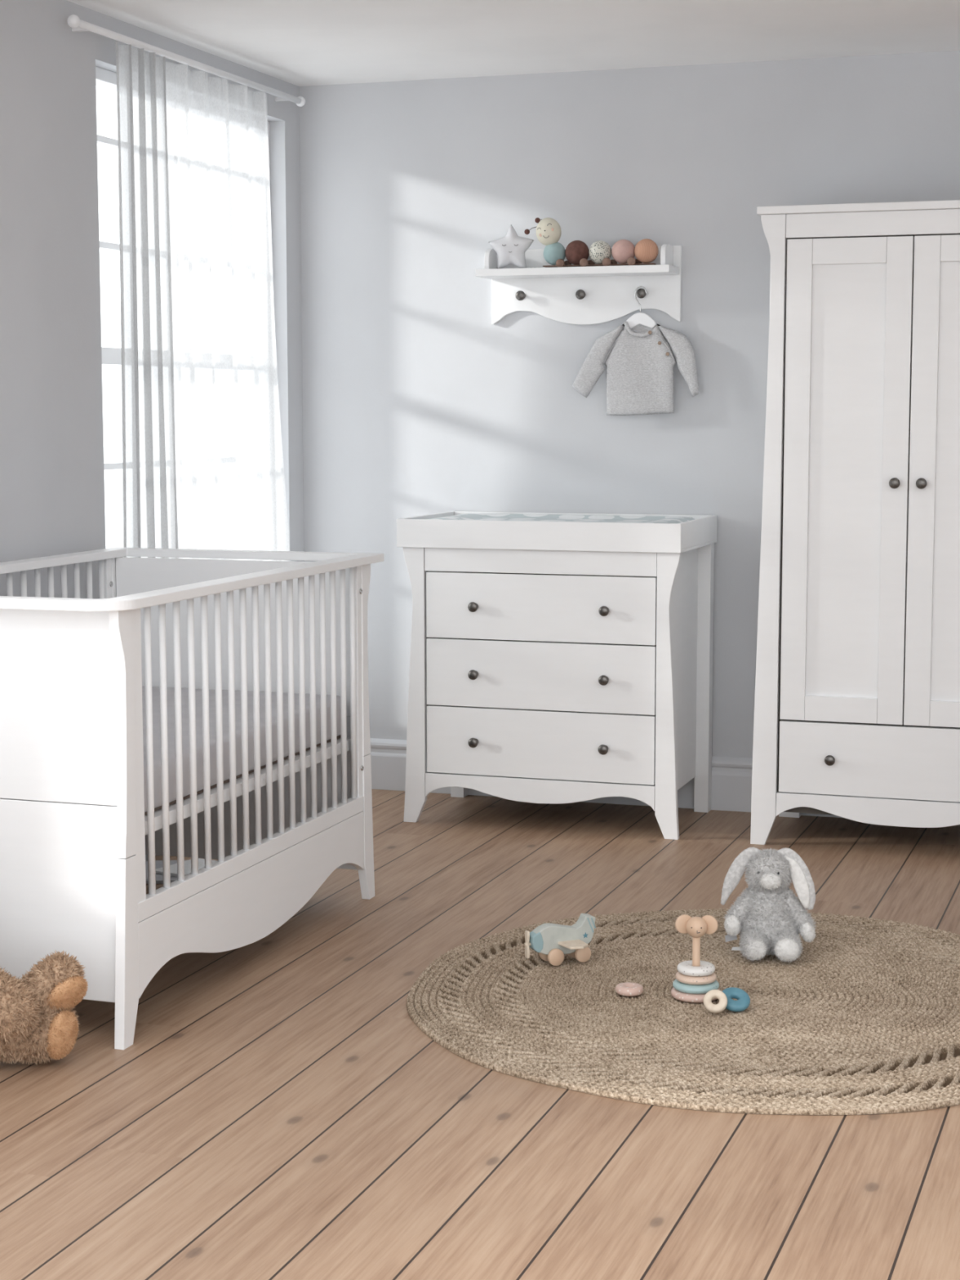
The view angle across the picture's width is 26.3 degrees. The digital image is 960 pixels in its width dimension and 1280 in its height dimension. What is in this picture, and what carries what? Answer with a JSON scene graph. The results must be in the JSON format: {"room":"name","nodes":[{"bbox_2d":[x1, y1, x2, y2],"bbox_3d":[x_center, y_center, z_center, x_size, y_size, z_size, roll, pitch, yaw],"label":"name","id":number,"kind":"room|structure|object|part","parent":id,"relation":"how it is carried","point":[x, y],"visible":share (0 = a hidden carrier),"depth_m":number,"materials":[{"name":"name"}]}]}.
{"room":"children's room","nodes":[
{"label":"children's room","id":0,"kind":"room"},
{"bbox_2d":[0,0,304,599],"bbox_3d":[-1.804,-0.306,3.743,0.120,2.400,7.180,2,7,18],"label":"wall","id":1,"kind":"structure","parent":0,"point":[52,469],"depth_m":5.53,"materials":[{"name":"paint"}]},
{"bbox_2d":[95,66,270,470],"bbox_3d":[-0.895,-0.689,6.388,0.145,1.970,1.285,2,7,18],"label":"window","id":2,"kind":"structure","parent":1,"relation":"in","point":[104,78],"depth_m":5.93,"materials":[{"name":"paint"}]},
{"bbox_3d":[-0.935,-0.691,6.402,0.060,1.970,1.285,2,7,18],"label":"frame","id":3,"kind":"part","parent":2,"relation":"part of","materials":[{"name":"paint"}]},
{"bbox_2d":[66,14,305,106],"bbox_3d":[-0.855,-1.713,6.141,0.076,0.034,1.534,2,7,18],"label":"curtain rod","id":4,"kind":"object","parent":1,"relation":"attached to","point":[77,24],"visible":1,"depth_m":5.98,"materials":[{"name":"paint"}]},
{"bbox_2d":[115,40,178,861],"bbox_3d":[-0.951,-0.514,5.901,0.059,2.300,0.330,2,7,18],"label":"curtain","id":5,"kind":"object","parent":4,"relation":"hanging from","point":[148,404],"visible":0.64,"depth_m":5.84,"materials":[{"name":"fabric"}]},
{"bbox_2d":[165,62,290,561],"bbox_3d":[-0.769,-0.578,6.472,0.053,2.300,0.844,2,7,18],"label":"curtain","id":6,"kind":"object","parent":4,"relation":"hanging from","point":[231,490],"visible":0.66,"depth_m":6.35,"materials":[{"name":"fabric"}]},
{"bbox_2d":[0,789,959,1279],"bbox_3d":[0.777,0.997,3.087,5.599,0.050,7.300,2,7,18],"label":"floor","id":7,"kind":"structure","parent":0,"point":[277,1108],"depth_m":3.76,"materials":[{"name":"brown wood"}]},
{"bbox_2d":[0,950,88,1065],"bbox_3d":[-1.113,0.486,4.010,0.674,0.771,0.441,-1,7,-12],"label":"plush teddy","id":8,"kind":"object","parent":7,"relation":"on","point":[38,1022],"visible":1,"depth_m":4.09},
{"bbox_2d":[145,859,214,884],"bbox_3d":[-0.868,0.659,5.849,0.200,0.010,0.260,0,6,-2],"label":"picture book","id":9,"kind":"object","parent":7,"relation":"on","point":[158,864],"visible":0.3,"depth_m":5.80,"materials":[{"name":"grey paper"}]},
{"bbox_2d":[155,857,216,876],"bbox_3d":[-0.823,0.648,5.854,0.120,0.009,0.190,4,8,33],"label":"picture book","id":10,"kind":"object","parent":9,"relation":"on","point":[173,868],"visible":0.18,"depth_m":5.83,"materials":[{"name":"grey paper"}]},
{"bbox_2d":[0,546,383,1049],"bbox_3d":[-0.868,0.295,4.972,0.805,0.930,1.471,2,7,18],"label":"bed","id":11,"kind":"object","parent":7,"relation":"on","point":[77,833],"visible":1,"depth_m":4.52,"materials":[{"name":"white wood"}]},
{"bbox_3d":[-1.076,0.537,4.373,0.709,0.414,0.018,2,7,18],"label":"panel","id":12,"kind":"part","parent":11,"relation":"part of","materials":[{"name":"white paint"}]},
{"bbox_3d":[-1.077,0.126,4.327,0.709,0.408,0.018,2,7,18],"label":"panel","id":13,"kind":"part","parent":11,"relation":"part of","materials":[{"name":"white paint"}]},
{"bbox_3d":[-1.005,0.222,5.723,0.022,0.908,0.074,2,7,18],"label":"leg","id":14,"kind":"part","parent":11,"relation":"part of","materials":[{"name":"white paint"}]},
{"bbox_3d":[-0.733,0.389,4.224,0.022,0.908,0.074,2,7,18],"label":"leg","id":15,"kind":"part","parent":11,"relation":"part of","materials":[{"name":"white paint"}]},
{"bbox_3d":[-0.868,-0.157,4.922,0.805,0.021,1.471,2,7,18],"label":"rail","id":16,"kind":"part","parent":11,"relation":"part of","materials":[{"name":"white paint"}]},
{"bbox_3d":[-0.661,-0.013,5.565,0.709,0.408,0.018,2,7,18],"label":"panel","id":17,"kind":"part","parent":11,"relation":"part of","materials":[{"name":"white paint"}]},
{"bbox_2d":[142,685,340,812],"bbox_3d":[-0.859,0.253,4.963,0.656,0.112,1.265,2,7,18],"label":"mattress","id":18,"kind":"object","parent":11,"relation":"on","point":[155,690],"visible":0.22,"depth_m":4.96,"materials":[{"name":"fabric"}]},
{"bbox_3d":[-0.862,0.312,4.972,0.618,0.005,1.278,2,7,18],"label":"mattress","id":19,"kind":"part","parent":11,"relation":"part of","materials":[{"name":"white fabric"}]},
{"bbox_3d":[-0.522,0.501,4.879,0.024,0.040,1.268,2,7,18],"label":"rail","id":20,"kind":"part","parent":11,"relation":"part of","materials":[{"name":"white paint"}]},
{"bbox_3d":[-0.661,0.398,5.611,0.709,0.414,0.018,2,7,18],"label":"panel","id":21,"kind":"part","parent":11,"relation":"part of","materials":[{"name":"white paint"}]},
{"bbox_3d":[-0.307,0.247,5.492,0.022,0.908,0.074,2,7,18],"label":"leg","id":22,"kind":"part","parent":11,"relation":"part of","materials":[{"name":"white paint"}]},
{"bbox_2d":[402,542,714,839],"bbox_3d":[0.255,0.130,6.613,0.897,0.890,0.529,2,7,18],"label":"dresser","id":23,"kind":"object","parent":7,"relation":"on","point":[549,677],"visible":0.97,"depth_m":6.40,"materials":[{"name":"white wood"}]},
{"bbox_3d":[-0.207,0.145,6.530,0.073,0.880,0.022,2,7,18],"label":"leg","id":24,"kind":"part","parent":23,"relation":"part of","materials":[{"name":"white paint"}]},
{"bbox_3d":[-0.070,0.095,6.971,0.047,0.880,0.052,2,7,18],"label":"leg","id":25,"kind":"part","parent":23,"relation":"part of","materials":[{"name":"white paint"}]},
{"bbox_3d":[-0.019,0.322,6.463,0.032,0.032,0.032,2,7,18],"label":"knob","id":26,"kind":"part","parent":23,"relation":"part of","materials":[{"name":"grey metal"}]},
{"bbox_3d":[-0.020,0.108,6.439,0.032,0.032,0.032,2,7,18],"label":"knob","id":27,"kind":"part","parent":23,"relation":"part of","materials":[{"name":"grey metal"}]},
{"bbox_3d":[-0.020,-0.103,6.415,0.032,0.032,0.032,2,7,18],"label":"knob","id":28,"kind":"part","parent":23,"relation":"part of","materials":[{"name":"grey metal"}]},
{"bbox_3d":[0.183,-0.242,6.356,0.748,0.074,0.018,2,7,18],"label":"rail","id":29,"kind":"part","parent":23,"relation":"part of","materials":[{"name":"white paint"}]},
{"bbox_3d":[0.185,0.326,6.422,0.741,0.212,0.020,2,7,18],"label":"drawer","id":30,"kind":"part","parent":23,"relation":"part of","materials":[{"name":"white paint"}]},
{"bbox_3d":[0.185,0.112,6.398,0.741,0.211,0.020,2,7,18],"label":"drawer","id":31,"kind":"part","parent":23,"relation":"part of","materials":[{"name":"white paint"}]},
{"bbox_3d":[0.185,-0.100,6.375,0.741,0.206,0.020,2,7,18],"label":"drawer","id":32,"kind":"part","parent":23,"relation":"part of","materials":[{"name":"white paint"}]},
{"bbox_2d":[396,511,717,553],"bbox_3d":[0.253,-0.348,6.571,0.913,0.088,0.525,2,7,18],"label":"changing table top","id":33,"kind":"object","parent":23,"relation":"on","point":[417,531],"visible":1,"depth_m":6.33,"materials":[{"name":"white wood"}]},
{"bbox_2d":[431,513,693,523],"bbox_3d":[0.253,-0.357,6.570,0.853,0.066,0.465,2,7,18],"label":"mat","id":34,"kind":"object","parent":33,"relation":"in","point":[495,517],"visible":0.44,"depth_m":6.66,"materials":[{"name":"plastic"}]},
{"bbox_3d":[0.381,0.336,6.330,0.032,0.032,0.032,2,7,18],"label":"knob","id":35,"kind":"part","parent":23,"relation":"part of","materials":[{"name":"grey metal"}]},
{"bbox_3d":[0.381,0.123,6.306,0.032,0.032,0.032,2,7,18],"label":"knob","id":36,"kind":"part","parent":23,"relation":"part of","materials":[{"name":"grey metal"}]},
{"bbox_3d":[0.380,-0.089,6.282,0.032,0.032,0.032,2,7,18],"label":"knob","id":37,"kind":"part","parent":23,"relation":"part of","materials":[{"name":"grey metal"}]},
{"bbox_3d":[0.574,0.173,6.271,0.073,0.880,0.022,2,7,18],"label":"leg","id":38,"kind":"part","parent":23,"relation":"part of","materials":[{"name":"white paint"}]},
{"bbox_3d":[0.629,0.090,6.482,0.018,0.762,0.426,2,7,18],"label":"panel","id":39,"kind":"part","parent":23,"relation":"part of","materials":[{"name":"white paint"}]},
{"bbox_3d":[0.731,0.124,6.706,0.047,0.880,0.052,2,7,18],"label":"leg","id":40,"kind":"part","parent":23,"relation":"part of","materials":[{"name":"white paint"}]},
{"bbox_2d":[406,908,959,1115],"bbox_3d":[0.618,0.794,4.611,1.559,0.013,1.557,2,7,18],"label":"jute rug","id":41,"kind":"object","parent":7,"relation":"on","point":[866,1020],"visible":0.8,"depth_m":4.42,"materials":[{"name":"beige wicker"}]},
{"bbox_2d":[524,913,595,965],"bbox_3d":[0.193,0.707,4.850,0.141,0.108,0.144,3,7,22],"label":"toy aeroplane","id":42,"kind":"object","parent":41,"relation":"on","point":[552,941],"visible":1,"depth_m":4.83,"materials":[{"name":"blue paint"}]},
{"bbox_2d":[615,982,643,995],"bbox_3d":[0.334,0.780,4.592,0.062,0.019,0.062,2,7,18],"label":"ring","id":43,"kind":"object","parent":41,"relation":"on","point":[628,988],"visible":1,"depth_m":4.57,"materials":[{"name":"pink paint"}]},
{"bbox_2d":[671,914,719,1003],"bbox_3d":[0.479,0.701,4.559,0.111,0.184,0.111,1,6,6],"label":"stacking toy","id":44,"kind":"object","parent":41,"relation":"on","point":[696,927],"visible":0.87,"depth_m":4.54,"materials":[{"name":"pink paint"}]},
{"bbox_2d":[672,978,719,994],"bbox_3d":[0.479,0.766,4.566,0.103,0.019,0.103,2,7,18],"label":"ring","id":45,"kind":"object","parent":44,"relation":"on","point":[682,987],"visible":0.7,"depth_m":4.53,"materials":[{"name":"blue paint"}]},
{"bbox_2d":[675,971,716,985],"bbox_3d":[0.479,0.747,4.564,0.091,0.018,0.091,2,7,18],"label":"ring","id":46,"kind":"object","parent":45,"relation":"on","point":[697,980],"visible":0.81,"depth_m":4.53,"materials":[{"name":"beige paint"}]},
{"bbox_2d":[676,960,715,976],"bbox_3d":[0.479,0.728,4.562,0.084,0.020,0.084,2,7,18],"label":"ring","id":47,"kind":"object","parent":46,"relation":"on","point":[686,967],"visible":0.99,"depth_m":4.53,"materials":[{"name":"white paint"}]},
{"bbox_2d":[702,989,727,1013],"bbox_3d":[0.508,0.780,4.438,0.052,0.046,0.040,1,6,10],"label":"ring","id":48,"kind":"object","parent":41,"relation":"on","point":[710,995],"visible":1,"depth_m":4.43,"materials":[{"name":"brown wood"}]},
{"bbox_2d":[721,986,750,1012],"bbox_3d":[0.554,0.782,4.472,0.066,0.041,0.063,-5,8,-37],"label":"ring","id":49,"kind":"object","parent":41,"relation":"on","point":[742,1003],"visible":0.95,"depth_m":4.46,"materials":[{"name":"blue paint"}]},
{"bbox_2d":[720,847,816,962],"bbox_3d":[0.686,0.625,4.881,0.227,0.265,0.161,1,6,7],"label":"plush bunny","id":50,"kind":"object","parent":41,"relation":"on","point":[769,918],"visible":1,"depth_m":4.87},
{"bbox_2d":[750,200,959,844],"bbox_3d":[1.317,-0.334,6.207,0.904,1.900,0.514,2,7,18],"label":"wardrobe","id":51,"kind":"object","parent":7,"relation":"on","point":[857,700],"visible":1,"depth_m":6.04,"materials":[{"name":"white wood"}]},
{"bbox_3d":[0.859,-0.313,6.131,0.078,1.877,0.022,2,7,18],"label":"leg","id":52,"kind":"part","parent":51,"relation":"part of","materials":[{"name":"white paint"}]},
{"bbox_3d":[0.941,-0.386,6.333,0.040,1.777,0.423,2,7,18],"label":"panel","id":53,"kind":"part","parent":51,"relation":"part of","materials":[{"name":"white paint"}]},
{"bbox_3d":[1.003,-0.361,6.557,0.067,1.877,0.034,2,7,18],"label":"leg","id":54,"kind":"part","parent":51,"relation":"part of","materials":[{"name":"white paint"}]},
{"bbox_3d":[1.042,0.357,6.121,0.032,0.032,0.032,2,7,18],"label":"knob","id":55,"kind":"part","parent":51,"relation":"part of","materials":[{"name":"grey metal"}]},
{"bbox_3d":[1.076,-0.463,6.052,0.223,1.278,0.005,2,7,18],"label":"door panel","id":56,"kind":"part","parent":51,"relation":"part of","materials":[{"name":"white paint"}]},
{"bbox_3d":[1.074,-0.462,6.046,0.363,1.418,0.020,2,7,18],"label":"door","id":57,"kind":"part","parent":51,"relation":"part of","materials":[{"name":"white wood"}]},
{"bbox_3d":[1.318,-1.268,6.108,0.904,0.022,0.501,2,7,18],"label":"panel","id":58,"kind":"part","parent":51,"relation":"part of","materials":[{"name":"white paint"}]},
{"bbox_3d":[1.249,0.362,6.080,0.731,0.215,0.020,2,7,18],"label":"drawer","id":59,"kind":"part","parent":51,"relation":"part of","materials":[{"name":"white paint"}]},
{"bbox_3d":[1.247,-1.198,5.902,0.738,0.068,0.018,2,7,18],"label":"cornice rail","id":60,"kind":"part","parent":51,"relation":"part of","materials":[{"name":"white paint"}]},
{"bbox_3d":[1.205,-0.456,5.975,0.032,0.032,0.032,2,7,18],"label":"knob","id":61,"kind":"part","parent":51,"relation":"part of","materials":[{"name":"grey metal"}]},
{"bbox_3d":[1.278,-0.453,5.951,0.032,0.032,0.032,2,7,18],"label":"knob","id":62,"kind":"part","parent":51,"relation":"part of","materials":[{"name":"grey metal"}]},
{"bbox_3d":[1.423,-0.449,5.930,0.363,1.418,0.020,2,7,18],"label":"door","id":63,"kind":"part","parent":51,"relation":"part of","materials":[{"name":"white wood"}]},
{"bbox_3d":[1.425,-0.450,5.936,0.223,1.278,0.005,2,7,18],"label":"door panel","id":64,"kind":"part","parent":51,"relation":"part of","materials":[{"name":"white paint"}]},
{"bbox_2d":[66,0,959,86],"bbox_3d":[1.281,-1.622,4.321,5.599,0.080,4.100,2,7,18],"label":"ceiling","id":65,"kind":"structure","parent":0,"point":[298,42],"depth_m":5.98,"materials":[{"name":"paint"}]},
{"bbox_2d":[299,50,959,758],"bbox_3d":[1.911,-0.600,6.335,5.599,2.400,0.120,2,7,18],"label":"wall","id":66,"kind":"structure","parent":0,"point":[415,403],"depth_m":6.77,"materials":[{"name":"paint"}]},
{"bbox_2d":[475,244,681,324],"bbox_3d":[0.318,-1.149,6.658,0.648,0.247,0.162,2,7,18],"label":"wall shelf","id":67,"kind":"object","parent":66,"relation":"attached to","point":[587,295],"visible":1,"depth_m":6.70,"materials":[{"name":"white wood"}]},
{"bbox_2d":[488,224,533,268],"bbox_3d":[0.101,-1.281,6.695,0.149,0.143,0.044,1,6,10],"label":"cushion","id":68,"kind":"object","parent":67,"relation":"on","point":[511,248],"visible":0.99,"depth_m":6.68,"materials":[{"name":"fabric"}]},
{"bbox_3d":[0.135,-1.133,6.771,0.032,0.032,0.033,2,7,18],"label":"knob","id":69,"kind":"part","parent":67,"relation":"part of","materials":[{"name":"grey metal"}]},
{"bbox_3d":[0.330,-1.127,6.706,0.032,0.032,0.033,2,7,18],"label":"knob","id":70,"kind":"part","parent":67,"relation":"part of","materials":[{"name":"grey metal"}]},
{"bbox_2d":[524,217,658,267],"bbox_3d":[0.357,-1.280,6.617,0.441,0.163,0.094,2,7,18],"label":"toy","id":71,"kind":"object","parent":67,"relation":"on","point":[548,232],"visible":0.97,"depth_m":6.60,"materials":[{"name":"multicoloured wood"}]},
{"bbox_2d":[572,321,699,415],"bbox_3d":[0.501,-0.877,6.644,0.426,0.303,0.029,2,7,18],"label":"jumper","id":72,"kind":"object","parent":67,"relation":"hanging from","point":[640,364],"visible":1,"depth_m":6.64,"materials":[{"name":"grey fabric"}]},
{"bbox_2d":[626,285,656,328],"bbox_3d":[0.518,-1.071,6.623,0.101,0.136,0.012,2,7,18],"label":"clothes hanger","id":73,"kind":"object","parent":67,"relation":"hanging from","point":[642,318],"visible":1,"depth_m":6.62,"materials":[{"name":"paint"}]},
{"bbox_3d":[0.523,-1.119,6.642,0.032,0.032,0.033,2,7,18],"label":"knob","id":74,"kind":"part","parent":67,"relation":"part of","materials":[{"name":"grey metal"}]},
{"bbox_2d":[369,737,959,825],"bbox_3d":[1.540,0.499,6.510,4.538,0.177,0.017,2,7,18],"label":"baseboard","id":75,"kind":"structure","parent":66,"relation":"attached to","point":[731,777],"depth_m":6.79,"materials":[{"name":"paint"}]}
]}

